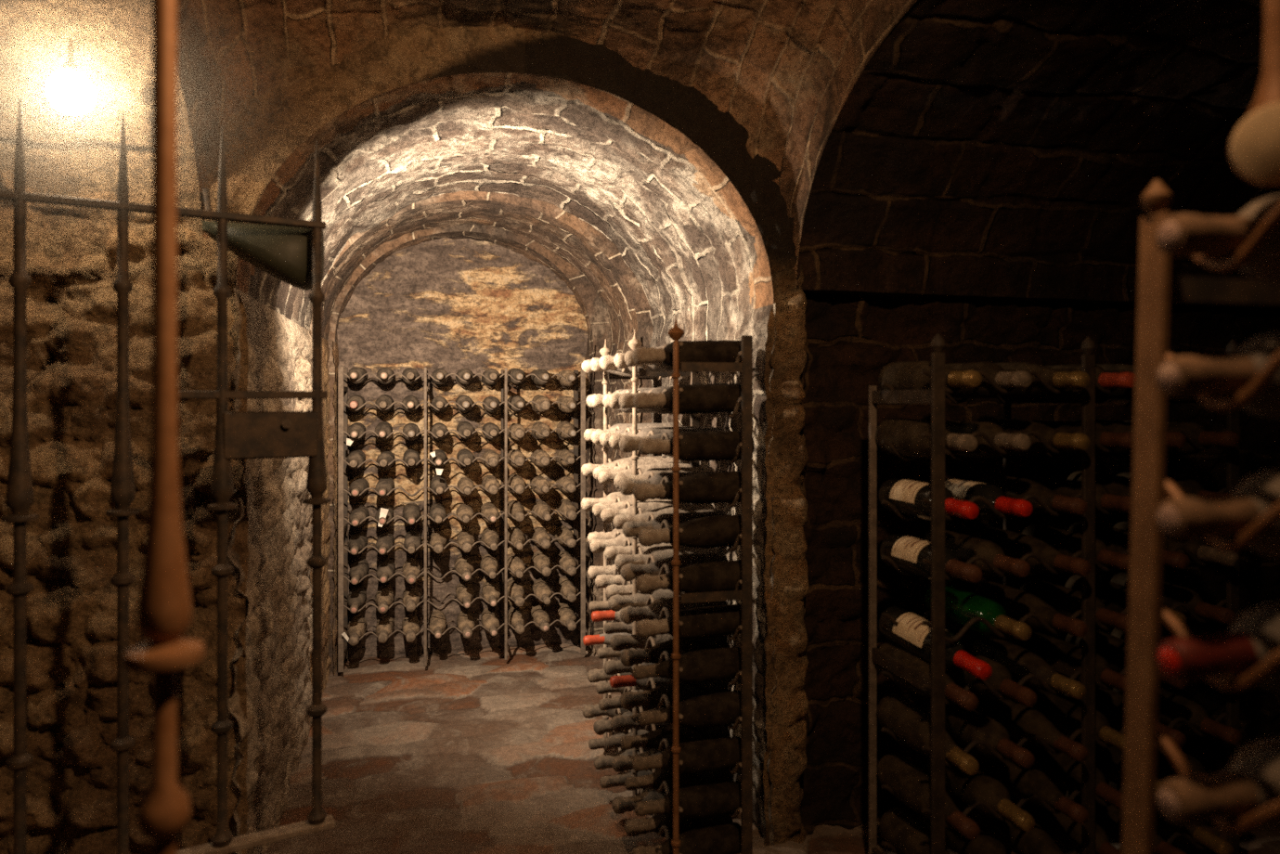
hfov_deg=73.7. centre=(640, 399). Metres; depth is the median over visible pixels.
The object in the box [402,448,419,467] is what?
wine bottle
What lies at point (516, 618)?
wine bottle
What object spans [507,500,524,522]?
wine bottle
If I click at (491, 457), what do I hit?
wine bottle
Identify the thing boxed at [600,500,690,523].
wine bottle
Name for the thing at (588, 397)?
wine bottle
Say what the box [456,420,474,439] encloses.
wine bottle
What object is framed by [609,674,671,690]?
wine bottle
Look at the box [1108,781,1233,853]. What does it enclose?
wine bottle
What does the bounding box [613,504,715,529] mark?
wine bottle
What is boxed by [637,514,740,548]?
wine bottle
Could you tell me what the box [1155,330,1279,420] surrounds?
wine bottle
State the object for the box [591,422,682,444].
wine bottle
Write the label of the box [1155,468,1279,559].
wine bottle
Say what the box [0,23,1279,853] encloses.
wall
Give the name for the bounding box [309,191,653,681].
trim
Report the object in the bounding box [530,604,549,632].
wine bottle
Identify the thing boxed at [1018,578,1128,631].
wine bottle
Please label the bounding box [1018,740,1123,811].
wine bottle
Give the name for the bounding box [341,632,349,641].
paper tag
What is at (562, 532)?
wine bottle
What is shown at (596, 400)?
wine bottle
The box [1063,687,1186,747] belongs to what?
wine bottle
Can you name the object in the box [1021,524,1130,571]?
wine bottle
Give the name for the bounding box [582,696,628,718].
wine bottle
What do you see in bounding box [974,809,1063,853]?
wine bottle
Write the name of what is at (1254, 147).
pendant lamp
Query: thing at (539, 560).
wine bottle
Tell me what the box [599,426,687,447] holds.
wine bottle
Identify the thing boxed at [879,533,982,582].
wine bottle
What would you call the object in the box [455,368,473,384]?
wine bottle
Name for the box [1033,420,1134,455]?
wine bottle
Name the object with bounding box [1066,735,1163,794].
wine bottle
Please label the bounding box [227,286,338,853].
wall
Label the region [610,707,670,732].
wine bottle
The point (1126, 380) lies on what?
wine bottle
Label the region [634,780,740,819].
wine bottle
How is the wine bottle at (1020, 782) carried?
attached to the wine rack at (1085, 673)
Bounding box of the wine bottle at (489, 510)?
[479,503,499,523]
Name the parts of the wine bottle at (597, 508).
bottle glass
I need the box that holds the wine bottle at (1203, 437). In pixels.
[1124,420,1240,454]
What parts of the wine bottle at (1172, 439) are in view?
bottle glass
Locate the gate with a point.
(239, 434)
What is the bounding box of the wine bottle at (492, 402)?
[482,396,500,412]
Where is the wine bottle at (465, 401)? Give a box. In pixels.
[455,394,473,412]
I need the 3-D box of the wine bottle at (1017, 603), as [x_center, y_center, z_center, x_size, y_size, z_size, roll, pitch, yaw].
[0.824,0.450,1.798,0.080,0.080,0.292,0,-1,-14]
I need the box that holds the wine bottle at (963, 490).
[930,478,1032,520]
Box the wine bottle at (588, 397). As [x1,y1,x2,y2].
[586,388,625,412]
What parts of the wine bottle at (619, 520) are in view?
bottle glass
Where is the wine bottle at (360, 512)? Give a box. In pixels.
[349,504,369,527]
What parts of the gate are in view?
rail, rail, rail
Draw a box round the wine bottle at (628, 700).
[620,679,728,709]
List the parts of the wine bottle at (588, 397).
bottle glass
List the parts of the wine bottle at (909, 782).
bottle glass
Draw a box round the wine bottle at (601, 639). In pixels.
[582,633,631,646]
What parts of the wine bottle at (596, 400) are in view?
bottle glass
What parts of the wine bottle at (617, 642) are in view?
bottle glass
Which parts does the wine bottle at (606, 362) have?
bottle glass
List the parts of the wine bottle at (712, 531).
bottle glass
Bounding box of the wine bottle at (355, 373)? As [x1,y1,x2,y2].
[348,366,367,384]
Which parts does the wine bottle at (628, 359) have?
bottle glass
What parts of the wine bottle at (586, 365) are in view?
bottle glass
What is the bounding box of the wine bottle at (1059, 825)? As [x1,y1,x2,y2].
[1018,799,1122,853]
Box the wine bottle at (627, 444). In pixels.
[619,426,724,456]
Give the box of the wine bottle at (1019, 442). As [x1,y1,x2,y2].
[944,420,1031,458]
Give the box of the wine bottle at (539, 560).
[530,550,552,576]
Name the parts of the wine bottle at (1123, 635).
bottle glass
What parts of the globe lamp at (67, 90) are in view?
globe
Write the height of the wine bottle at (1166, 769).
0.076 m
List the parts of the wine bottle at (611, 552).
bottle glass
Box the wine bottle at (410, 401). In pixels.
[401,395,418,412]
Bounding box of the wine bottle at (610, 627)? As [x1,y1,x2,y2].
[603,621,632,633]
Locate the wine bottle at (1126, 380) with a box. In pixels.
[1045,363,1135,397]
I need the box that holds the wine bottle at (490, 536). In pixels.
[481,526,499,550]
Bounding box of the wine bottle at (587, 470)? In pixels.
[581,455,665,477]
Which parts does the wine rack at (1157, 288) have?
post, wave rail, wave rail, wave rail, wave rail, wave rail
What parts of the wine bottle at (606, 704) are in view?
bottle glass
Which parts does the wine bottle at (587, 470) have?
bottle glass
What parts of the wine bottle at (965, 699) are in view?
bottle glass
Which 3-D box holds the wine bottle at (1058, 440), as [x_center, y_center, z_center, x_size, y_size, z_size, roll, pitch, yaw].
[0.826,0.084,1.792,0.081,0.080,0.292,0,0,-14]
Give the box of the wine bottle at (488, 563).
[479,554,498,578]
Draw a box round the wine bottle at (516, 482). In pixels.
[507,473,525,494]
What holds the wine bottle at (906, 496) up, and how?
attached to the wine rack at (1085, 673)
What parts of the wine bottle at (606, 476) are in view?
bottle glass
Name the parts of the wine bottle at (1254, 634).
bottle glass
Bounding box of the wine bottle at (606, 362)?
[598,354,643,373]
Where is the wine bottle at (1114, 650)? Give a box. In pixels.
[1065,629,1189,688]
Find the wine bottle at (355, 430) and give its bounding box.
[347,422,365,440]
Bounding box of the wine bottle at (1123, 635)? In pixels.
[1111,627,1236,678]
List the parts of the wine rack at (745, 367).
post, post, wave rail, wave rail, wave rail, wave rail, wave rail, wave rail, wave rail, wave rail, wave rail, wave rail, wave rail, post, wave rail, post, post, wave rail, wave rail, wave rail, wave rail, wave rail, wave rail, wave rail, wave rail, wave rail, wave rail, wave rail, post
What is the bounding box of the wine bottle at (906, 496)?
[878,478,978,521]
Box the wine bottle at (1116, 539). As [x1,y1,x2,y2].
[1067,521,1189,568]
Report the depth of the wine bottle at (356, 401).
3.32 m
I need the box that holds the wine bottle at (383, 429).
[374,421,392,439]
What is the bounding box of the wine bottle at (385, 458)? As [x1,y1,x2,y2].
[376,451,395,469]
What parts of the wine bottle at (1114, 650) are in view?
bottle glass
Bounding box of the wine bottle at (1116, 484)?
[1066,470,1171,502]
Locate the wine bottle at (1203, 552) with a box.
[1112,521,1239,567]
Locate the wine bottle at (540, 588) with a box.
[531,579,552,604]
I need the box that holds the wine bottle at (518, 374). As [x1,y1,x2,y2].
[507,367,525,384]
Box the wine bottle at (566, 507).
[555,498,577,520]
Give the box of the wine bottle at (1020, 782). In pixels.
[974,751,1088,824]
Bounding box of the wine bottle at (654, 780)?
[624,768,732,793]
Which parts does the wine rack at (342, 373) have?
post, post, wave rail, wave rail, wave rail, wave rail, wave rail, wave rail, wave rail, wave rail, wave rail, wave rail, wave rail, wave rail, wave rail, wave rail, wave rail, wave rail, wave rail, wave rail, wave rail, wave rail, post, wave rail, wave rail, wave rail, wave rail, wave rail, wave rail, wave rail, wave rail, wave rail, wave rail, wave rail, wave rail, wave rail, wave rail, wave rail, wave rail, wave rail, wave rail, wave rail, wave rail, post, post, wave rail, wave rail, wave rail, wave rail, wave rail, wave rail, wave rail, wave rail, wave rail, wave rail, wave rail, wave rail, wave rail, wave rail, wave rail, wave rail, wave rail, wave rail, wave rail, wave rail, post, post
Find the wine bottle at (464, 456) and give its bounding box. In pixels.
[456,448,474,467]
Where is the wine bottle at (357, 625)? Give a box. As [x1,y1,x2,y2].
[347,615,367,646]
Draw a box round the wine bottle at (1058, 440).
[984,418,1089,456]
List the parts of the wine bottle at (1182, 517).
bottle glass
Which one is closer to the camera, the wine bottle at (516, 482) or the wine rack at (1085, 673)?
the wine rack at (1085, 673)
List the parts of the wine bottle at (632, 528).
bottle glass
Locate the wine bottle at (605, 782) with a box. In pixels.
[599,769,652,788]
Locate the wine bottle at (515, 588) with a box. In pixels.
[507,579,525,607]
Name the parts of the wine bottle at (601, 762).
bottle glass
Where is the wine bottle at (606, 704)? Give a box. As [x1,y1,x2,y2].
[598,686,657,712]
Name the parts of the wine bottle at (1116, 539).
bottle glass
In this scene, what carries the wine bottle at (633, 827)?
attached to the wine rack at (745, 367)
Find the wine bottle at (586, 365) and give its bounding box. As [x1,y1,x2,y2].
[581,359,668,377]
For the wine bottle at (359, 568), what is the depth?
3.34 m
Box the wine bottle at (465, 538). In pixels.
[456,529,474,553]
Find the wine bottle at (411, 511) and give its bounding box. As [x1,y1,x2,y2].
[402,502,420,524]
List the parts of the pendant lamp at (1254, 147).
stem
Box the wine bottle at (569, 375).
[555,369,576,387]
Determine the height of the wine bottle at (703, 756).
0.068 m
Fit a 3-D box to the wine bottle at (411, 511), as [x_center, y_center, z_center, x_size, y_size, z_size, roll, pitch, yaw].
[-0.909,0.464,3.396,0.070,0.071,0.256,0,2,-15]
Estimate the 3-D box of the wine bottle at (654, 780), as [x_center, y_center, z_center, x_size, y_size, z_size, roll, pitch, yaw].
[0.091,0.903,2.037,0.256,0.067,0.067,-1,0,-14]
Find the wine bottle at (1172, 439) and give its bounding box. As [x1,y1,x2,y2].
[1073,419,1186,455]
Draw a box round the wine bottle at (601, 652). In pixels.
[596,646,638,659]
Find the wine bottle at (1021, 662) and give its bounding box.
[971,635,1086,698]
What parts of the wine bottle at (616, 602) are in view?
bottle glass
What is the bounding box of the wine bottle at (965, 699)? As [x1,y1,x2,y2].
[875,641,978,710]
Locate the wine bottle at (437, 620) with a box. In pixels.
[428,609,446,638]
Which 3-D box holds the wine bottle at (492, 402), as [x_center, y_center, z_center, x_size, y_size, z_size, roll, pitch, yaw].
[-0.606,0.021,3.490,0.067,0.067,0.256,0,0,-13]
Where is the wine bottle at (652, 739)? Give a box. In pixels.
[620,724,728,750]
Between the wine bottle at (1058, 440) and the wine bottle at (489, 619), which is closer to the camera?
the wine bottle at (1058, 440)
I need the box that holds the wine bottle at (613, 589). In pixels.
[605,583,639,598]
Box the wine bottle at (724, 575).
[635,559,740,593]
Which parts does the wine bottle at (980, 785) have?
bottle glass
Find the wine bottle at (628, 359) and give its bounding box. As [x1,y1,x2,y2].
[624,343,680,371]
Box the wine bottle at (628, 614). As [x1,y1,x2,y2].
[620,596,727,624]
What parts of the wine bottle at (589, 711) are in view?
bottle glass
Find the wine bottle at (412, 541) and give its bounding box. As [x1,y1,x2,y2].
[403,530,421,553]
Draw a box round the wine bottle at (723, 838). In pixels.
[631,821,740,853]
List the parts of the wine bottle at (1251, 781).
bottle glass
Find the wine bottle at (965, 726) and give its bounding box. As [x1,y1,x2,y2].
[926,698,1034,768]
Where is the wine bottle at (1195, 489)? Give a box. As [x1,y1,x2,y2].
[1115,471,1230,498]
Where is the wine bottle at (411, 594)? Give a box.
[401,583,421,612]
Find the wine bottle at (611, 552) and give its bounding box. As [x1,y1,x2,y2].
[604,542,671,560]
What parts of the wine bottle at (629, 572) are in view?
bottle glass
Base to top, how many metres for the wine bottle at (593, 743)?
0.071 m
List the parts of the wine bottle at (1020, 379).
bottle glass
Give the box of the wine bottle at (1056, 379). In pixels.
[991,362,1089,399]
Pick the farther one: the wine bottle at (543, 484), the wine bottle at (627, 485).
the wine bottle at (543, 484)
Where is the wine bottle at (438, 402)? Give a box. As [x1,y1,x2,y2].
[430,396,447,412]
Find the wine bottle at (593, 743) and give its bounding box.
[588,732,625,749]
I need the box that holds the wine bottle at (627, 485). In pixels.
[619,471,721,500]
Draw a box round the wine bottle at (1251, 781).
[1155,736,1279,832]
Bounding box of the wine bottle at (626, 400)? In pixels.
[619,386,719,413]
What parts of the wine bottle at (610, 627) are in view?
bottle glass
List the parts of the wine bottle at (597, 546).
bottle glass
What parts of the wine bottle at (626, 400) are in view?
bottle glass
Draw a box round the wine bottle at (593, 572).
[587,563,618,579]
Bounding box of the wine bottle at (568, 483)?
[555,474,576,493]
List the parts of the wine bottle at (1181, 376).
bottle glass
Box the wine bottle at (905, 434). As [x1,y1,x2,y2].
[875,418,977,457]
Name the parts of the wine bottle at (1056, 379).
bottle glass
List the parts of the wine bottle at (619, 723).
bottle glass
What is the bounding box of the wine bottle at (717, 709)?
[638,690,740,727]
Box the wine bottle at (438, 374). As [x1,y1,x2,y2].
[431,368,448,385]
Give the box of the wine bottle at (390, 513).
[374,504,393,525]
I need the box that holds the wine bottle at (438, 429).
[430,422,447,439]
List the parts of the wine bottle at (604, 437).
bottle glass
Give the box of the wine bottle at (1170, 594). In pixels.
[1110,571,1235,624]
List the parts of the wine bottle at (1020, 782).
bottle glass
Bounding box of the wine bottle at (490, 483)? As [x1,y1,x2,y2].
[481,475,500,495]
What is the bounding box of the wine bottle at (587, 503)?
[581,491,632,511]
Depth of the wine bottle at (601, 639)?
2.49 m
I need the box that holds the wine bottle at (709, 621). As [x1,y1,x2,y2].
[635,603,740,639]
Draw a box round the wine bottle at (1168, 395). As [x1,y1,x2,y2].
[1120,394,1189,400]
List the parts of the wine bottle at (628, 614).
bottle glass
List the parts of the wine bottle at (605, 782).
bottle glass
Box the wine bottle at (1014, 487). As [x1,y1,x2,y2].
[976,473,1087,515]
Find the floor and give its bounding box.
[262,642,1279,853]
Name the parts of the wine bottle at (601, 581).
bottle glass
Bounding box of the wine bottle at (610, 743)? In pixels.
[604,728,652,749]
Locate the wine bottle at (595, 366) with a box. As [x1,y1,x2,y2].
[590,357,638,375]
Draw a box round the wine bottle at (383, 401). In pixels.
[375,394,393,412]
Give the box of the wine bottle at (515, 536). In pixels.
[507,526,525,549]
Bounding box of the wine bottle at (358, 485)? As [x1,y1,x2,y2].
[349,478,369,497]
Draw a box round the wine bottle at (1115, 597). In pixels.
[1064,574,1186,626]
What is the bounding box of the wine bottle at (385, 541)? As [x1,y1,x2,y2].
[375,531,394,555]
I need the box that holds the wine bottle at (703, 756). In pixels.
[632,736,740,775]
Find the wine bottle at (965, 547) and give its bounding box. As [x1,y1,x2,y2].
[923,530,1030,577]
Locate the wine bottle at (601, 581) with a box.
[594,573,632,588]
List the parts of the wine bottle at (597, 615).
bottle glass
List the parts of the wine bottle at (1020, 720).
bottle glass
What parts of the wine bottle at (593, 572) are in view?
bottle glass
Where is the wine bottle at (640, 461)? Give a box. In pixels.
[593,456,684,480]
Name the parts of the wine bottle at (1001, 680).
bottle glass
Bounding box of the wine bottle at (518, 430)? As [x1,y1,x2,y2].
[507,423,526,440]
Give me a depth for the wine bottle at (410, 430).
3.35 m
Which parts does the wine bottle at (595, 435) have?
bottle glass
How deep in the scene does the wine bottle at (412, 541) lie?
3.35 m
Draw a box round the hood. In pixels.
[201,219,324,290]
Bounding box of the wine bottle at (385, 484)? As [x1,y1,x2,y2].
[374,476,394,497]
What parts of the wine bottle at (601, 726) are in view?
bottle glass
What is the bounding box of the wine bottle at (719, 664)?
[632,646,740,683]
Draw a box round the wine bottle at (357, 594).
[347,585,366,613]
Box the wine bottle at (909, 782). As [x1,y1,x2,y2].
[876,752,980,840]
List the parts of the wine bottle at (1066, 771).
bottle glass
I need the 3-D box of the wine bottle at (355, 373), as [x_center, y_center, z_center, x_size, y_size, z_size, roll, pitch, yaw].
[-1.111,-0.093,3.349,0.067,0.067,0.256,0,1,-13]
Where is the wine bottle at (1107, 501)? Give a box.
[1028,476,1132,517]
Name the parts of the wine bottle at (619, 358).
bottle glass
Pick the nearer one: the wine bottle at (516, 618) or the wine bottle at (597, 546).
the wine bottle at (597, 546)
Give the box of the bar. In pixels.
[122,0,206,853]
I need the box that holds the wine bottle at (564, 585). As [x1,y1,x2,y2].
[555,576,577,602]
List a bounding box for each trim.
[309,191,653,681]
[326,224,611,673]
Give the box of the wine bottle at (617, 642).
[609,633,672,650]
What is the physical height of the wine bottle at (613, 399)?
0.071 m
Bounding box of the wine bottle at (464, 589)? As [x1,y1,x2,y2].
[455,580,474,607]
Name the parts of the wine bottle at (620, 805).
bottle glass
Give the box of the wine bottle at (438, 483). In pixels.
[430,475,447,494]
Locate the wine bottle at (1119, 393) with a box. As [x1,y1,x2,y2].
[1095,363,1136,399]
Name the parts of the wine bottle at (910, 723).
bottle glass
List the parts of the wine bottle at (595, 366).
bottle glass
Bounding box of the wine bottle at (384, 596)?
[374,584,394,613]
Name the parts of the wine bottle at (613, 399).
bottle glass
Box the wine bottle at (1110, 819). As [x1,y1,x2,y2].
[1065,790,1186,853]
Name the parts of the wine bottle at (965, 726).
bottle glass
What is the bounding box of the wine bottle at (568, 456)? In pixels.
[555,448,575,466]
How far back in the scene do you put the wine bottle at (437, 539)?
3.42 m
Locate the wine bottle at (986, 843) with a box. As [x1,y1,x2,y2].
[923,810,1006,853]
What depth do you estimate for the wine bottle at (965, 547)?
1.73 m
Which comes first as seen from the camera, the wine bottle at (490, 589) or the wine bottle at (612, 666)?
the wine bottle at (612, 666)
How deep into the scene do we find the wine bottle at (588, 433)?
2.49 m
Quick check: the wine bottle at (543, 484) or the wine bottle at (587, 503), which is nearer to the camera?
the wine bottle at (587, 503)
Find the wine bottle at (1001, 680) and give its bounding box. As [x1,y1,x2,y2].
[944,646,1036,706]
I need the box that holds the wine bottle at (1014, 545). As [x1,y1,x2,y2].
[977,527,1091,575]
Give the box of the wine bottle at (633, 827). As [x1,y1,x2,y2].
[624,813,732,837]
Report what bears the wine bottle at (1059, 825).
attached to the wine rack at (1085, 673)
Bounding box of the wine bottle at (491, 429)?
[481,422,500,439]
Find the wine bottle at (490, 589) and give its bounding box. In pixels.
[481,579,500,606]
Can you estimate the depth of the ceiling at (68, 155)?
1.56 m
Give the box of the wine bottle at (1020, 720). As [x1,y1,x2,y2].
[974,692,1088,762]
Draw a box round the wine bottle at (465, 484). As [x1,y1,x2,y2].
[456,477,474,496]
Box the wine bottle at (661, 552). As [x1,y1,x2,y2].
[614,544,717,569]
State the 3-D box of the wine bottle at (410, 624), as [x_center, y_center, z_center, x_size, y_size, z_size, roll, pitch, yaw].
[-0.913,0.917,3.400,0.072,0.071,0.258,0,0,-15]
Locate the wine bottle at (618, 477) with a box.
[613,466,714,489]
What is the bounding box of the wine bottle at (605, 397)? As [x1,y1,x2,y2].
[602,387,653,413]
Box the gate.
[0,97,335,853]
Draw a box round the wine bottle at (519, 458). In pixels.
[507,449,526,468]
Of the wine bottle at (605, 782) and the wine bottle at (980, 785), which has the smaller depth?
the wine bottle at (980, 785)
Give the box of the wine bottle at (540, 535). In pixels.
[530,526,551,549]
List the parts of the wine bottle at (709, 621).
bottle glass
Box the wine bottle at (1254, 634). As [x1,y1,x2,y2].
[1155,602,1279,693]
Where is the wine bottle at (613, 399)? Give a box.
[607,387,655,412]
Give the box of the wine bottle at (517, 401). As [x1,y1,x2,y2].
[507,395,526,412]
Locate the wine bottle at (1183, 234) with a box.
[1155,194,1279,284]
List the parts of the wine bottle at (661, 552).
bottle glass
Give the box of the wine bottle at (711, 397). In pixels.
[633,383,740,414]
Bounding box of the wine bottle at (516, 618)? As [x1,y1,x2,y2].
[507,607,525,633]
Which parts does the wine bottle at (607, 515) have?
bottle glass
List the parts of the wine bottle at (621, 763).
bottle glass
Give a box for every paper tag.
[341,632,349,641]
[346,438,354,445]
[377,507,388,527]
[435,468,443,475]
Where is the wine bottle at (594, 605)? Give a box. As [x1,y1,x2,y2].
[588,600,610,611]
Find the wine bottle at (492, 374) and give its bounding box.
[481,368,500,385]
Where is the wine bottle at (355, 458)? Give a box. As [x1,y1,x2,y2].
[346,449,365,469]
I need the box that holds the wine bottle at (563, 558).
[555,550,576,575]
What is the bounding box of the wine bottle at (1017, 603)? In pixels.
[974,581,1087,636]
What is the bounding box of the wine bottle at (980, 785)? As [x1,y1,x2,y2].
[927,756,1034,830]
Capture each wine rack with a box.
[337,366,585,672]
[599,315,752,853]
[868,333,1240,853]
[1122,180,1279,853]
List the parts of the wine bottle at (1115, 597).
bottle glass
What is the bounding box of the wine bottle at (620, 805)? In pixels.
[611,788,666,814]
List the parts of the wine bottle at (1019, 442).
bottle glass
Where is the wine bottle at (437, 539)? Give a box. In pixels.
[427,530,446,553]
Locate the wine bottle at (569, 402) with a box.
[555,395,577,413]
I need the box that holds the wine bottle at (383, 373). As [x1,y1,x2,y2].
[376,367,395,384]
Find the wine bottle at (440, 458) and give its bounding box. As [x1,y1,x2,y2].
[429,449,447,467]
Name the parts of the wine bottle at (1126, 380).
bottle glass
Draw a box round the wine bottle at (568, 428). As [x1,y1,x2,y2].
[555,420,576,439]
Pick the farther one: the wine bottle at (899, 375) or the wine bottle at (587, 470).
the wine bottle at (587, 470)
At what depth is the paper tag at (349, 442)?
3.27 m
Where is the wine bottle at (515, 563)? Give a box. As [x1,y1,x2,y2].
[507,554,525,578]
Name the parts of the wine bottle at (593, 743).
bottle glass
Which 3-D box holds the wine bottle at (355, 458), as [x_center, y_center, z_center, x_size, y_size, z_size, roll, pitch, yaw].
[-1.116,0.239,3.347,0.067,0.070,0.258,0,0,-15]
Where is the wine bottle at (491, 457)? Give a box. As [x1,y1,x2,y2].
[482,449,500,468]
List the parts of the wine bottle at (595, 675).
bottle glass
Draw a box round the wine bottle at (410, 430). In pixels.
[402,423,419,440]
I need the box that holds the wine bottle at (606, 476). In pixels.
[597,461,690,484]
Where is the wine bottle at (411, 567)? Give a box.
[401,557,420,584]
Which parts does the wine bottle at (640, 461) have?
bottle glass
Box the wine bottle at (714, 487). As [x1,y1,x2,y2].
[633,471,740,504]
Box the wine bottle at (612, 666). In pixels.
[603,659,654,674]
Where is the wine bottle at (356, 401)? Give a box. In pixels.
[346,394,365,412]
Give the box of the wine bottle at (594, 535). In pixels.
[587,528,622,543]
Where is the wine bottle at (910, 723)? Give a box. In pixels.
[876,694,979,775]
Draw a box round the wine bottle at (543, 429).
[530,421,550,439]
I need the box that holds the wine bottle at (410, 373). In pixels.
[401,367,418,384]
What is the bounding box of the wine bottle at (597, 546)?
[589,532,639,553]
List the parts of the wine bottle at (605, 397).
bottle glass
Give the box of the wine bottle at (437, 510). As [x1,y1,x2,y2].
[428,503,446,524]
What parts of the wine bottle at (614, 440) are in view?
bottle glass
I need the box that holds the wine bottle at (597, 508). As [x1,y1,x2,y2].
[592,497,670,517]
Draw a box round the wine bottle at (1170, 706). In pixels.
[1112,687,1242,745]
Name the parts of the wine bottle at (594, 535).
bottle glass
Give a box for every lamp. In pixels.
[45,38,95,115]
[201,188,324,290]
[1228,0,1279,185]
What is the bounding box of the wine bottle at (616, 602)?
[607,588,685,611]
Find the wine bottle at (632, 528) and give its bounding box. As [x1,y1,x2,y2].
[621,510,727,537]
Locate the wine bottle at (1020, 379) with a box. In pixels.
[944,362,1031,398]
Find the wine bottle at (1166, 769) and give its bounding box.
[1114,729,1208,780]
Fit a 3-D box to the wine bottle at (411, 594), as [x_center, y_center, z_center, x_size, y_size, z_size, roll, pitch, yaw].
[-0.915,0.804,3.421,0.074,0.072,0.258,0,1,-14]
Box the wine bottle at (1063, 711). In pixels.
[1026,686,1124,752]
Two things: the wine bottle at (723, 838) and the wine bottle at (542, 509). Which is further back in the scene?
the wine bottle at (542, 509)
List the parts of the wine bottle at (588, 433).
bottle glass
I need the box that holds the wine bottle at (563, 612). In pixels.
[555,602,576,631]
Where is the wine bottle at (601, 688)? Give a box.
[595,682,632,694]
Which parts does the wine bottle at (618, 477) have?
bottle glass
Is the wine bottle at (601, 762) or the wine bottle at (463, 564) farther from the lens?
the wine bottle at (463, 564)
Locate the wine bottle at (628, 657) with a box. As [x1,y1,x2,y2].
[620,634,728,666]
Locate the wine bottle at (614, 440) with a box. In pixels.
[608,426,708,450]
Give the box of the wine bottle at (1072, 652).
[1022,632,1126,693]
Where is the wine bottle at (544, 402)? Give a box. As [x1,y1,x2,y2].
[530,394,551,412]
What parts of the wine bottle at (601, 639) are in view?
bottle glass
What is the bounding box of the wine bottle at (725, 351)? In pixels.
[632,339,740,369]
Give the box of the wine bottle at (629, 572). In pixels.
[620,551,727,581]
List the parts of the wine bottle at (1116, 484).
bottle glass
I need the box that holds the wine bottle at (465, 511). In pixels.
[455,503,474,524]
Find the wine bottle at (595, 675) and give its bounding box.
[587,668,632,682]
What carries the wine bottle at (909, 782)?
attached to the wine rack at (1085, 673)
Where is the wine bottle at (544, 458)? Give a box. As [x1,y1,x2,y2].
[530,449,551,467]
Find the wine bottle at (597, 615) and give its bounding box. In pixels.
[591,608,622,621]
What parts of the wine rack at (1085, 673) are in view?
post, wave rail, wave rail, wave rail, wave rail, post, wave rail, wave rail, wave rail, wave rail, wave rail, post, wave rail, wave rail, wave rail, wave rail, wave rail, wave rail, wave rail, wave rail, post, wave rail, post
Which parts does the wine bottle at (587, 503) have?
bottle glass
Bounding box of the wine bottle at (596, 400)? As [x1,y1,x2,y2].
[590,388,656,413]
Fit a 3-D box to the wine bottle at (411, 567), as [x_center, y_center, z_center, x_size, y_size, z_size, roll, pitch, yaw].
[-0.909,0.691,3.398,0.074,0.072,0.258,0,2,-15]
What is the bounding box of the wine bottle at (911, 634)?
[879,606,992,679]
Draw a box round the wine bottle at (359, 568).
[349,558,369,584]
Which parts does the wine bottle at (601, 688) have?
bottle glass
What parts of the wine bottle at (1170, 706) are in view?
bottle glass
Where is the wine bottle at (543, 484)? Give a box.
[530,475,550,494]
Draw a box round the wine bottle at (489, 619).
[480,607,500,635]
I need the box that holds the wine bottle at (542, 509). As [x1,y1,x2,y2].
[531,500,551,521]
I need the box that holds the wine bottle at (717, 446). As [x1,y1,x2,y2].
[638,430,754,461]
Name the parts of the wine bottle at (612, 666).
bottle glass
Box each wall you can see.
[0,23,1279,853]
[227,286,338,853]
[335,236,593,659]
[584,303,776,846]
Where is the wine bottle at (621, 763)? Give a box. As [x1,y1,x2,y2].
[611,748,662,772]
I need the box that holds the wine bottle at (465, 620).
[456,609,475,638]
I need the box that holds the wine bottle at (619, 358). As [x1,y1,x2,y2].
[613,347,698,373]
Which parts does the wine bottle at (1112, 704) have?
bottle glass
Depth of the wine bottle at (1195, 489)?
1.83 m
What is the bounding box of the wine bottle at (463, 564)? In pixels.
[453,555,474,581]
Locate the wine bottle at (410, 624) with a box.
[401,613,420,642]
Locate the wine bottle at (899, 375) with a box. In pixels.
[878,360,981,392]
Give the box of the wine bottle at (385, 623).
[375,613,394,643]
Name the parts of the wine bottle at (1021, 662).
bottle glass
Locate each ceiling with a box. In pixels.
[0,0,203,267]
[177,0,916,283]
[235,72,773,345]
[335,231,593,347]
[796,0,1279,310]
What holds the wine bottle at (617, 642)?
attached to the wine rack at (745, 367)
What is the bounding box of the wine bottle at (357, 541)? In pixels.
[348,531,367,554]
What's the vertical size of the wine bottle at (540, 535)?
0.071 m
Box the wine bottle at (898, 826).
[879,807,949,853]
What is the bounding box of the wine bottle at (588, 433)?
[583,423,641,440]
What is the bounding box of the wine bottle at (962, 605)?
[925,582,1031,640]
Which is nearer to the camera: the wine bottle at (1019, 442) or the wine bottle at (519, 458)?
the wine bottle at (1019, 442)
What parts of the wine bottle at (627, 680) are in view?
bottle glass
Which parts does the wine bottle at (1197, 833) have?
bottle glass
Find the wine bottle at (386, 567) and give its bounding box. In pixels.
[376,558,395,582]
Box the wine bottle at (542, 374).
[529,369,549,385]
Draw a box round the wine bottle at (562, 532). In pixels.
[554,525,576,547]
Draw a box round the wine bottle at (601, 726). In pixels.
[593,711,639,735]
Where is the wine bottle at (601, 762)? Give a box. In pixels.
[594,748,648,771]
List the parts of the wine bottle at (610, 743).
bottle glass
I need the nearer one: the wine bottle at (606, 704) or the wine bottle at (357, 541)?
the wine bottle at (606, 704)
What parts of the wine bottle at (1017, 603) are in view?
bottle glass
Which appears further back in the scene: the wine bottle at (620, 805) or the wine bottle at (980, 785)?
the wine bottle at (620, 805)
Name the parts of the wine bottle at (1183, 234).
bottle glass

